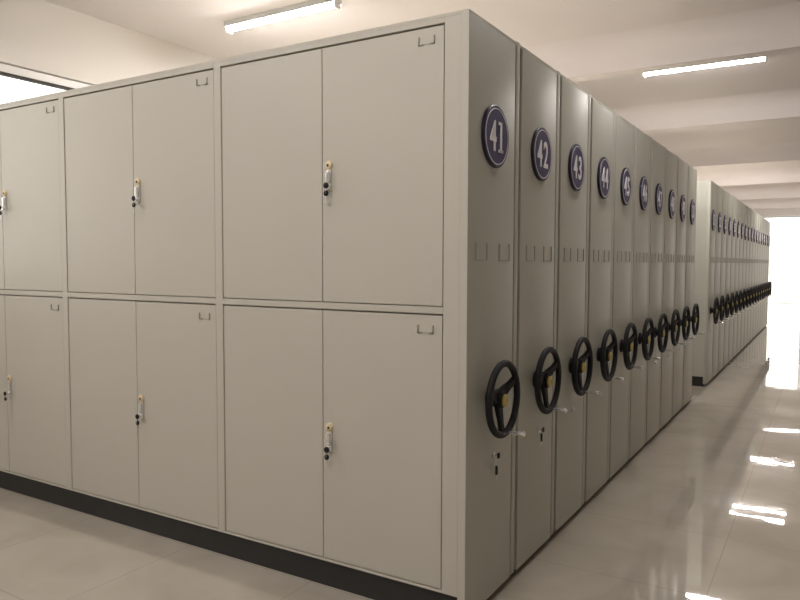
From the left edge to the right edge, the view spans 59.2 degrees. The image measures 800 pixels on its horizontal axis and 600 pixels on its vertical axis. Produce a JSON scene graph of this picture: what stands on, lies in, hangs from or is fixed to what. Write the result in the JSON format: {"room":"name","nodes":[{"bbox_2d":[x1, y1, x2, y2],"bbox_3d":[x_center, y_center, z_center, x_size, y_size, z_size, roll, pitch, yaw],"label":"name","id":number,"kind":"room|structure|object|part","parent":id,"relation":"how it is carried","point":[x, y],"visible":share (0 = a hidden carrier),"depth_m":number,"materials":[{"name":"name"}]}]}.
{"room":"archive storage room","nodes":[
{"label":"archive storage room","id":0,"kind":"room"},
{"bbox_2d":[0,0,218,84],"bbox_3d":[1.986,-1.093,14.296,0.200,3.660,33.500,2,4,31],"label":"wall","id":1,"kind":"structure","parent":0,"point":[40,36],"depth_m":6.13,"materials":[{"name":"white paint"}]},
{"bbox_2d":[0,63,90,90],"bbox_3d":[-2.928,-1.022,6.100,0.070,1.758,5.200,2,4,31],"label":"window","id":2,"kind":"structure","parent":1,"relation":"in","point":[5,70],"depth_m":5.87,"materials":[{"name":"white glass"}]},
{"bbox_2d":[0,303,799,599],"bbox_3d":[6.178,0.931,11.850,10.020,0.100,33.900,2,4,31],"label":"floor","id":3,"kind":"structure","parent":0,"point":[708,507],"depth_m":3.82,"materials":[{"name":"tile"}]},
{"bbox_2d":[0,9,524,599],"bbox_3d":[-1.236,0.029,4.031,4.139,2.486,0.574,2,4,31],"label":"storage cabinet","id":4,"kind":"object","parent":3,"relation":"on","point":[252,324],"visible":0.97,"depth_m":3.30,"materials":[{"name":"metal"}]},
{"bbox_3d":[-2.780,-0.639,4.639,0.602,1.124,0.018,2,4,31],"label":"door","id":5,"kind":"part","parent":4,"relation":"part of","materials":[{"name":"grey metal"}]},
{"bbox_3d":[-2.783,0.530,4.701,0.602,1.139,0.018,2,4,31],"label":"door","id":6,"kind":"part","parent":4,"relation":"part of","materials":[{"name":"grey metal"}]},
{"bbox_3d":[-2.259,-0.621,4.323,0.609,1.124,0.018,2,4,31],"label":"door","id":7,"kind":"part","parent":4,"relation":"part of","materials":[{"name":"grey metal"}]},
{"bbox_3d":[-2.262,0.548,4.385,0.609,1.139,0.018,2,4,31],"label":"door","id":8,"kind":"part","parent":4,"relation":"part of","materials":[{"name":"grey metal"}]},
{"bbox_3d":[-1.695,-0.602,3.981,0.599,1.124,0.018,2,4,31],"label":"door","id":9,"kind":"part","parent":4,"relation":"part of","materials":[{"name":"grey metal"}]},
{"bbox_3d":[-1.698,0.568,4.043,0.599,1.139,0.018,2,4,31],"label":"door","id":10,"kind":"part","parent":4,"relation":"part of","materials":[{"name":"grey metal"}]},
{"bbox_2d":[131,196,135,212],"bbox_3d":[-1.415,-0.509,3.760,0.028,0.090,0.024,2,4,31],"label":"keys","id":11,"kind":"object","parent":4,"relation":"attached to","point":[133,198],"visible":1,"depth_m":3.75,"materials":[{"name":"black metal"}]},
{"bbox_3d":[-1.414,-0.576,3.784,0.018,0.064,0.012,2,4,31],"label":"lever","id":12,"kind":"part","parent":4,"relation":"part of","materials":[{"name":"silver metal"}]},
{"bbox_2d":[135,414,138,430],"bbox_3d":[-1.418,0.663,3.823,0.028,0.090,0.024,2,4,31],"label":"keys","id":13,"kind":"object","parent":4,"relation":"attached to","point":[136,415],"visible":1,"depth_m":3.81,"materials":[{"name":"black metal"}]},
{"bbox_3d":[-1.418,0.596,3.846,0.018,0.064,0.012,2,4,31],"label":"lever","id":14,"kind":"part","parent":4,"relation":"part of","materials":[{"name":"silver metal"}]},
{"bbox_3d":[-1.176,-0.584,3.666,0.606,1.124,0.018,2,4,31],"label":"door","id":15,"kind":"part","parent":4,"relation":"part of","materials":[{"name":"grey metal"}]},
{"bbox_3d":[-1.180,0.586,3.728,0.606,1.139,0.018,2,4,31],"label":"door","id":16,"kind":"part","parent":4,"relation":"part of","materials":[{"name":"grey metal"}]},
{"bbox_3d":[-0.607,-0.564,3.321,0.614,1.124,0.018,2,4,31],"label":"door","id":17,"kind":"part","parent":4,"relation":"part of","materials":[{"name":"grey metal"}]},
{"bbox_3d":[-0.611,0.606,3.383,0.614,1.139,0.018,2,4,31],"label":"door","id":18,"kind":"part","parent":4,"relation":"part of","materials":[{"name":"grey metal"}]},
{"bbox_2d":[323,182,328,202],"bbox_3d":[-0.321,-0.471,3.097,0.028,0.090,0.024,2,4,31],"label":"keys","id":19,"kind":"object","parent":4,"relation":"attached to","point":[325,185],"visible":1,"depth_m":3.09,"materials":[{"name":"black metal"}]},
{"bbox_2d":[324,447,328,466],"bbox_3d":[-0.324,0.702,3.159,0.028,0.090,0.024,2,4,31],"label":"keys","id":20,"kind":"object","parent":4,"relation":"attached to","point":[326,449],"visible":1,"depth_m":3.15,"materials":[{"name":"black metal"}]},
{"bbox_3d":[-0.320,-0.538,3.120,0.018,0.064,0.012,2,4,31],"label":"lever","id":21,"kind":"part","parent":4,"relation":"part of","materials":[{"name":"silver metal"}]},
{"bbox_3d":[-0.324,0.634,3.182,0.018,0.064,0.012,2,4,31],"label":"lever","id":22,"kind":"part","parent":4,"relation":"part of","materials":[{"name":"silver metal"}]},
{"bbox_3d":[-0.085,0.624,3.064,0.608,1.139,0.018,2,4,31],"label":"door","id":23,"kind":"part","parent":4,"relation":"part of","materials":[{"name":"grey metal"}]},
{"bbox_3d":[-0.082,-0.545,3.002,0.608,1.124,0.018,2,4,31],"label":"door","id":24,"kind":"part","parent":4,"relation":"part of","materials":[{"name":"grey metal"}]},
{"bbox_3d":[0.252,0.097,2.817,0.034,2.443,0.002,2,4,31],"label":"corner post","id":25,"kind":"part","parent":4,"relation":"part of","materials":[{"name":"grey metal"}]},
{"bbox_3d":[0.377,0.083,3.020,0.034,2.434,0.475,2,4,31],"label":"panel","id":26,"kind":"part","parent":4,"relation":"part of","materials":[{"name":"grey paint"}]},
{"bbox_2d":[495,453,499,479],"bbox_3d":[0.421,0.722,3.060,0.020,0.119,0.021,2,4,31],"label":"keys","id":27,"kind":"object","parent":4,"relation":"attached to","point":[497,455],"visible":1,"depth_m":3.05,"materials":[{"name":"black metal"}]},
{"bbox_3d":[0.497,0.567,2.995,0.071,0.022,0.022,2,4,31],"label":"crank knob","id":28,"kind":"part","parent":4,"relation":"part of","materials":[{"name":"silver metal"}]},
{"bbox_2d":[514,46,566,570],"bbox_3d":[-0.940,0.004,4.518,4.139,2.486,0.553,2,4,31],"label":"storage cabinet","id":29,"kind":"object","parent":3,"relation":"on","point":[538,364],"visible":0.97,"depth_m":3.45,"materials":[{"name":"grey metal"}]},
{"bbox_2d":[540,427,544,445],"bbox_3d":[0.712,0.685,3.537,0.020,0.094,0.021,2,4,31],"label":"keys","id":30,"kind":"object","parent":29,"relation":"attached to","point":[542,429],"visible":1,"depth_m":3.53,"materials":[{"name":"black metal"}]},
{"bbox_3d":[0.788,0.542,3.474,0.071,0.022,0.022,2,4,31],"label":"crank knob","id":31,"kind":"part","parent":29,"relation":"part of","materials":[{"name":"silver metal"}]},
{"bbox_2d":[550,75,598,535],"bbox_3d":[-0.649,-0.020,4.995,4.139,2.486,0.553,2,4,31],"label":"storage cabinet","id":32,"kind":"object","parent":3,"relation":"on","point":[573,347],"visible":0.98,"depth_m":3.94,"materials":[{"name":"grey metal"}]},
{"bbox_3d":[0.958,0.034,3.976,0.034,2.434,0.475,2,4,31],"label":"panel","id":33,"kind":"part","parent":32,"relation":"part of","materials":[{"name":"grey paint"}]},
{"bbox_3d":[1.079,0.517,3.951,0.071,0.022,0.022,2,4,31],"label":"crank knob","id":34,"kind":"part","parent":32,"relation":"part of","materials":[{"name":"silver metal"}]},
{"bbox_2d":[584,96,623,502],"bbox_3d":[-0.358,-0.044,5.473,4.139,2.486,0.553,2,4,31],"label":"storage cabinet","id":35,"kind":"object","parent":3,"relation":"on","point":[600,331],"visible":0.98,"depth_m":4.42,"materials":[{"name":"grey metal"}]},
{"bbox_3d":[1.369,0.493,4.429,0.071,0.022,0.022,2,4,31],"label":"crank knob","id":36,"kind":"part","parent":35,"relation":"part of","materials":[{"name":"silver metal"}]},
{"bbox_2d":[609,113,643,477],"bbox_3d":[-0.068,-0.069,5.952,4.139,2.486,0.553,2,4,31],"label":"storage cabinet","id":37,"kind":"object","parent":3,"relation":"on","point":[624,174],"visible":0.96,"depth_m":4.89,"materials":[{"name":"grey metal"}]},
{"bbox_2d":[629,127,659,458],"bbox_3d":[0.223,-0.093,6.429,4.139,2.486,0.553,2,4,31],"label":"storage cabinet","id":38,"kind":"object","parent":3,"relation":"on","point":[643,142],"visible":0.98,"depth_m":5.38,"materials":[{"name":"grey metal"}]},
{"bbox_2d":[646,139,673,441],"bbox_3d":[0.514,-0.118,6.907,4.139,2.486,0.553,2,4,31],"label":"storage cabinet","id":39,"kind":"object","parent":3,"relation":"on","point":[658,168],"visible":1,"depth_m":5.86,"materials":[{"name":"grey metal"}]},
{"bbox_3d":[2.121,-0.064,5.888,0.034,2.434,0.475,2,4,31],"label":"panel","id":40,"kind":"part","parent":39,"relation":"part of","materials":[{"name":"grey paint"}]},
{"bbox_2d":[660,149,685,428],"bbox_3d":[0.804,-0.142,7.386,4.139,2.486,0.553,2,4,31],"label":"storage cabinet","id":41,"kind":"object","parent":3,"relation":"on","point":[671,172],"visible":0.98,"depth_m":6.33,"materials":[{"name":"grey metal"}]},
{"bbox_3d":[2.412,-0.088,6.366,0.034,2.434,0.475,2,4,31],"label":"panel","id":42,"kind":"part","parent":41,"relation":"part of","materials":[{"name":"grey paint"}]},
{"bbox_2d":[672,157,695,416],"bbox_3d":[1.095,-0.167,7.864,4.139,2.486,0.553,2,4,31],"label":"storage cabinet","id":43,"kind":"object","parent":3,"relation":"on","point":[682,176],"visible":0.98,"depth_m":6.81,"materials":[{"name":"grey metal"}]},
{"bbox_3d":[2.702,-0.113,6.844,0.034,2.434,0.475,2,4,31],"label":"panel","id":44,"kind":"part","parent":43,"relation":"part of","materials":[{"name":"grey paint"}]},
{"bbox_2d":[682,165,704,406],"bbox_3d":[1.386,-0.192,8.341,4.139,2.486,0.553,2,4,31],"label":"storage cabinet","id":45,"kind":"object","parent":3,"relation":"on","point":[692,173],"visible":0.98,"depth_m":7.29,"materials":[{"name":"grey metal"}]},
{"bbox_3d":[2.993,-0.138,7.322,0.034,2.434,0.475,2,4,31],"label":"panel","id":46,"kind":"part","parent":45,"relation":"part of","materials":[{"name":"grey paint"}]},
{"bbox_2d":[692,180,723,386],"bbox_3d":[2.198,-0.260,9.676,4.139,2.486,0.553,2,4,31],"label":"storage cabinet","id":47,"kind":"object","parent":3,"relation":"on","point":[706,198],"visible":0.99,"depth_m":8.50,"materials":[{"name":"grey metal"}]},
{"bbox_3d":[3.805,-0.206,8.657,0.034,2.434,0.475,2,4,31],"label":"panel","id":48,"kind":"part","parent":47,"relation":"part of","materials":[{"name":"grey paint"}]},
{"bbox_2d":[712,185,728,377],"bbox_3d":[2.487,-0.284,10.152,4.139,2.486,0.553,2,4,31],"label":"storage cabinet","id":49,"kind":"object","parent":3,"relation":"on","point":[719,189],"visible":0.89,"depth_m":9.09,"materials":[{"name":"grey metal"}]},
{"bbox_3d":[4.094,-0.230,9.133,0.034,2.434,0.475,2,4,31],"label":"panel","id":50,"kind":"part","parent":49,"relation":"part of","materials":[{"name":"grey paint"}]},
{"bbox_2d":[718,189,733,371],"bbox_3d":[2.776,-0.309,10.628,4.139,2.486,0.553,2,4,31],"label":"storage cabinet","id":51,"kind":"object","parent":3,"relation":"on","point":[725,193],"visible":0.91,"depth_m":9.57,"materials":[{"name":"grey metal"}]},
{"bbox_3d":[4.383,-0.255,9.608,0.034,2.434,0.475,2,4,31],"label":"panel","id":52,"kind":"part","parent":51,"relation":"part of","materials":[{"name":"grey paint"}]},
{"bbox_2d":[723,193,738,366],"bbox_3d":[3.066,-0.333,11.103,4.139,2.486,0.553,2,4,31],"label":"storage cabinet","id":53,"kind":"object","parent":3,"relation":"on","point":[729,207],"visible":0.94,"depth_m":10.04,"materials":[{"name":"grey metal"}]},
{"bbox_3d":[4.673,-0.279,10.084,0.034,2.434,0.475,2,4,31],"label":"panel","id":54,"kind":"part","parent":53,"relation":"part of","materials":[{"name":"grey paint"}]},
{"bbox_2d":[728,196,742,361],"bbox_3d":[3.355,-0.357,11.579,4.139,2.486,0.553,2,4,31],"label":"storage cabinet","id":55,"kind":"object","parent":3,"relation":"on","point":[734,200],"visible":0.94,"depth_m":10.51,"materials":[{"name":"grey metal"}]},
{"bbox_3d":[4.962,-0.303,10.560,0.034,2.434,0.475,2,4,31],"label":"panel","id":56,"kind":"part","parent":55,"relation":"part of","materials":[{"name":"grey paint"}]},
{"bbox_2d":[732,199,745,357],"bbox_3d":[3.644,-0.382,12.055,4.139,2.486,0.553,2,4,31],"label":"storage cabinet","id":57,"kind":"object","parent":3,"relation":"on","point":[738,201],"visible":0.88,"depth_m":10.99,"materials":[{"name":"grey metal"}]},
{"bbox_3d":[5.251,-0.328,11.035,0.034,2.434,0.475,2,4,31],"label":"panel","id":58,"kind":"part","parent":57,"relation":"part of","materials":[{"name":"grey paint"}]},
{"bbox_2d":[736,202,749,353],"bbox_3d":[3.933,-0.406,12.530,4.139,2.486,0.553,2,4,31],"label":"storage cabinet","id":59,"kind":"object","parent":3,"relation":"on","point":[742,204],"visible":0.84,"depth_m":11.46,"materials":[{"name":"grey metal"}]},
{"bbox_3d":[5.540,-0.352,11.511,0.034,2.434,0.475,2,4,31],"label":"panel","id":60,"kind":"part","parent":59,"relation":"part of","materials":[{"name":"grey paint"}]},
{"bbox_2d":[740,204,752,349],"bbox_3d":[4.223,-0.430,13.006,4.139,2.486,0.553,2,4,31],"label":"storage cabinet","id":61,"kind":"object","parent":3,"relation":"on","point":[745,206],"visible":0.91,"depth_m":11.94,"materials":[{"name":"grey metal"}]},
{"bbox_3d":[5.830,-0.377,11.986,0.034,2.434,0.475,2,4,31],"label":"panel","id":62,"kind":"part","parent":61,"relation":"part of","materials":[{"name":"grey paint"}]},
{"bbox_2d":[744,207,755,345],"bbox_3d":[4.512,-0.455,13.481,4.139,2.486,0.553,2,4,31],"label":"storage cabinet","id":63,"kind":"object","parent":3,"relation":"on","point":[748,209],"visible":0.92,"depth_m":12.40,"materials":[{"name":"grey metal"}]},
{"bbox_3d":[6.119,-0.401,12.462,0.034,2.434,0.475,2,4,31],"label":"panel","id":64,"kind":"part","parent":63,"relation":"part of","materials":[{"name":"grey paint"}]},
{"bbox_2d":[747,209,758,342],"bbox_3d":[4.801,-0.479,13.957,4.139,2.486,0.553,2,4,31],"label":"storage cabinet","id":65,"kind":"object","parent":3,"relation":"on","point":[751,213],"visible":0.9,"depth_m":12.87,"materials":[{"name":"grey metal"}]},
{"bbox_3d":[6.408,-0.425,12.938,0.034,2.434,0.475,2,4,31],"label":"panel","id":66,"kind":"part","parent":65,"relation":"part of","materials":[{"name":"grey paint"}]},
{"bbox_2d":[750,211,760,340],"bbox_3d":[5.090,-0.504,14.432,4.139,2.486,0.553,2,4,31],"label":"storage cabinet","id":67,"kind":"object","parent":3,"relation":"on","point":[754,212],"visible":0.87,"depth_m":13.37,"materials":[{"name":"grey metal"}]},
{"bbox_3d":[6.698,-0.450,13.413,0.034,2.434,0.475,2,4,31],"label":"panel","id":68,"kind":"part","parent":67,"relation":"part of","materials":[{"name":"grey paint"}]},
{"bbox_2d":[752,213,762,338],"bbox_3d":[5.380,-0.528,14.908,4.139,2.486,0.553,2,4,31],"label":"storage cabinet","id":69,"kind":"object","parent":3,"relation":"on","point":[757,214],"visible":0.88,"depth_m":13.86,"materials":[{"name":"grey metal"}]},
{"bbox_3d":[6.987,-0.474,13.889,0.034,2.434,0.475,2,4,31],"label":"panel","id":70,"kind":"part","parent":69,"relation":"part of","materials":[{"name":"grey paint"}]},
{"bbox_2d":[755,215,765,335],"bbox_3d":[5.669,-0.552,15.384,4.139,2.486,0.553,2,4,31],"label":"storage cabinet","id":71,"kind":"object","parent":3,"relation":"on","point":[759,216],"visible":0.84,"depth_m":14.30,"materials":[{"name":"grey metal"}]},
{"bbox_3d":[7.276,-0.498,14.364,0.034,2.434,0.475,2,4,31],"label":"panel","id":72,"kind":"part","parent":71,"relation":"part of","materials":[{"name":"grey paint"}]},
{"bbox_2d":[757,216,767,333],"bbox_3d":[5.958,-0.577,15.859,4.139,2.486,0.553,2,4,31],"label":"storage cabinet","id":73,"kind":"object","parent":3,"relation":"on","point":[761,227],"visible":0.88,"depth_m":14.78,"materials":[{"name":"grey metal"}]},
{"bbox_3d":[7.565,-0.523,14.840,0.034,2.434,0.475,2,4,31],"label":"panel","id":74,"kind":"part","parent":73,"relation":"part of","materials":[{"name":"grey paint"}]},
{"bbox_2d":[760,218,768,330],"bbox_3d":[6.247,-0.601,16.335,4.139,2.486,0.553,2,4,31],"label":"storage cabinet","id":75,"kind":"object","parent":3,"relation":"on","point":[763,241],"visible":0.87,"depth_m":15.28,"materials":[{"name":"grey metal"}]},
{"bbox_3d":[7.855,-0.547,15.316,0.034,2.434,0.475,2,4,31],"label":"panel","id":76,"kind":"part","parent":75,"relation":"part of","materials":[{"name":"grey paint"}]},
{"bbox_2d":[762,219,770,328],"bbox_3d":[6.537,-0.625,16.811,4.139,2.486,0.553,2,4,31],"label":"storage cabinet","id":77,"kind":"object","parent":3,"relation":"on","point":[765,219],"visible":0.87,"depth_m":15.75,"materials":[{"name":"grey metal"}]},
{"bbox_3d":[8.144,-0.572,15.791,0.034,2.434,0.475,2,4,31],"label":"panel","id":78,"kind":"part","parent":77,"relation":"part of","materials":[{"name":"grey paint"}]},
{"bbox_2d":[764,220,772,326],"bbox_3d":[6.826,-0.650,17.286,4.139,2.486,0.553,2,4,31],"label":"storage cabinet","id":79,"kind":"object","parent":3,"relation":"on","point":[767,220],"visible":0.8,"depth_m":16.21,"materials":[{"name":"grey metal"}]},
{"bbox_3d":[8.433,-0.596,16.267,0.034,2.434,0.475,2,4,31],"label":"panel","id":80,"kind":"part","parent":79,"relation":"part of","materials":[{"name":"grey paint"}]},
{"bbox_2d":[766,222,774,324],"bbox_3d":[7.115,-0.674,17.762,4.139,2.486,0.553,2,4,31],"label":"storage cabinet","id":81,"kind":"object","parent":3,"relation":"on","point":[769,222],"visible":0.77,"depth_m":16.68,"materials":[{"name":"grey metal"}]},
{"bbox_3d":[8.722,-0.620,16.742,0.034,2.434,0.475,2,4,31],"label":"panel","id":82,"kind":"part","parent":81,"relation":"part of","materials":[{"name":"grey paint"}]},
{"bbox_2d":[45,0,799,188],"bbox_3d":[6.188,-2.849,11.650,10.020,0.150,33.900,2,4,31],"label":"ceiling","id":83,"kind":"structure","parent":0,"point":[195,25],"depth_m":6.51,"materials":[{"name":"white paint"}]},
{"bbox_2d":[224,0,341,33],"bbox_3d":[-1.037,-2.458,6.106,1.230,0.085,0.132,2,4,31],"label":"ceiling lamp","id":84,"kind":"object","parent":83,"relation":"attached to","point":[312,6],"visible":1,"depth_m":6.04,"materials":[{"name":"white plastic"}]},
{"bbox_2d":[524,2,799,81],"bbox_3d":[2.922,-2.349,6.293,9.620,0.320,0.480,2,4,31],"label":"ceiling beam","id":85,"kind":"structure","parent":83,"relation":"attached to","point":[775,30],"depth_m":6.51,"materials":[{"name":"white paint"}]},
{"bbox_2d":[643,57,766,77],"bbox_3d":[3.264,-2.525,7.599,1.230,0.085,0.132,2,4,31],"label":"ceiling lamp","id":86,"kind":"object","parent":83,"relation":"attached to","point":[762,58],"visible":0.52,"depth_m":7.56,"materials":[{"name":"white plastic"}]},
{"bbox_2d":[611,88,799,132],"bbox_3d":[4.635,-2.494,9.110,9.620,0.320,0.480,2,4,31],"label":"ceiling beam","id":87,"kind":"structure","parent":83,"relation":"attached to","point":[780,105],"depth_m":9.38,"materials":[{"name":"white paint"}]},
{"bbox_2d":[670,141,799,167],"bbox_3d":[6.868,-2.682,12.780,9.620,0.320,0.480,2,4,31],"label":"ceiling beam","id":88,"kind":"structure","parent":83,"relation":"attached to","point":[779,152],"depth_m":13.11,"materials":[{"name":"white paint"}]},
{"bbox_2d":[697,167,799,186],"bbox_3d":[8.892,-2.852,16.109,9.620,0.320,0.480,2,4,31],"label":"ceiling beam","id":89,"kind":"structure","parent":83,"relation":"attached to","point":[779,175],"depth_m":16.49,"materials":[{"name":"white paint"}]},
{"bbox_2d":[724,186,799,199],"bbox_3d":[11.125,-3.040,19.779,9.620,0.320,0.480,2,4,31],"label":"ceiling beam","id":90,"kind":"structure","parent":83,"relation":"attached to","point":[782,192],"depth_m":20.17,"materials":[{"name":"white paint"}]},
{"bbox_2d":[739,198,799,208],"bbox_3d":[13.149,-3.211,23.108,9.620,0.320,0.480,2,4,31],"label":"ceiling beam","id":91,"kind":"structure","parent":83,"relation":"attached to","point":[788,202],"depth_m":23.55,"materials":[{"name":"white paint"}]},
{"bbox_2d":[752,208,799,215],"bbox_3d":[14.931,-1.684,26.133,10.020,3.660,0.200,2,4,31],"label":"wall","id":92,"kind":"structure","parent":0,"point":[772,211],"depth_m":26.41,"materials":[{"name":"white paint"}]},
{"bbox_2d":[762,215,799,303],"bbox_3d":[14.918,-1.502,26.104,5.200,3.300,0.070,2,4,31],"label":"window","id":93,"kind":"structure","parent":92,"relation":"in","point":[773,216],"depth_m":26.38,"materials":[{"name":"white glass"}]}
]}

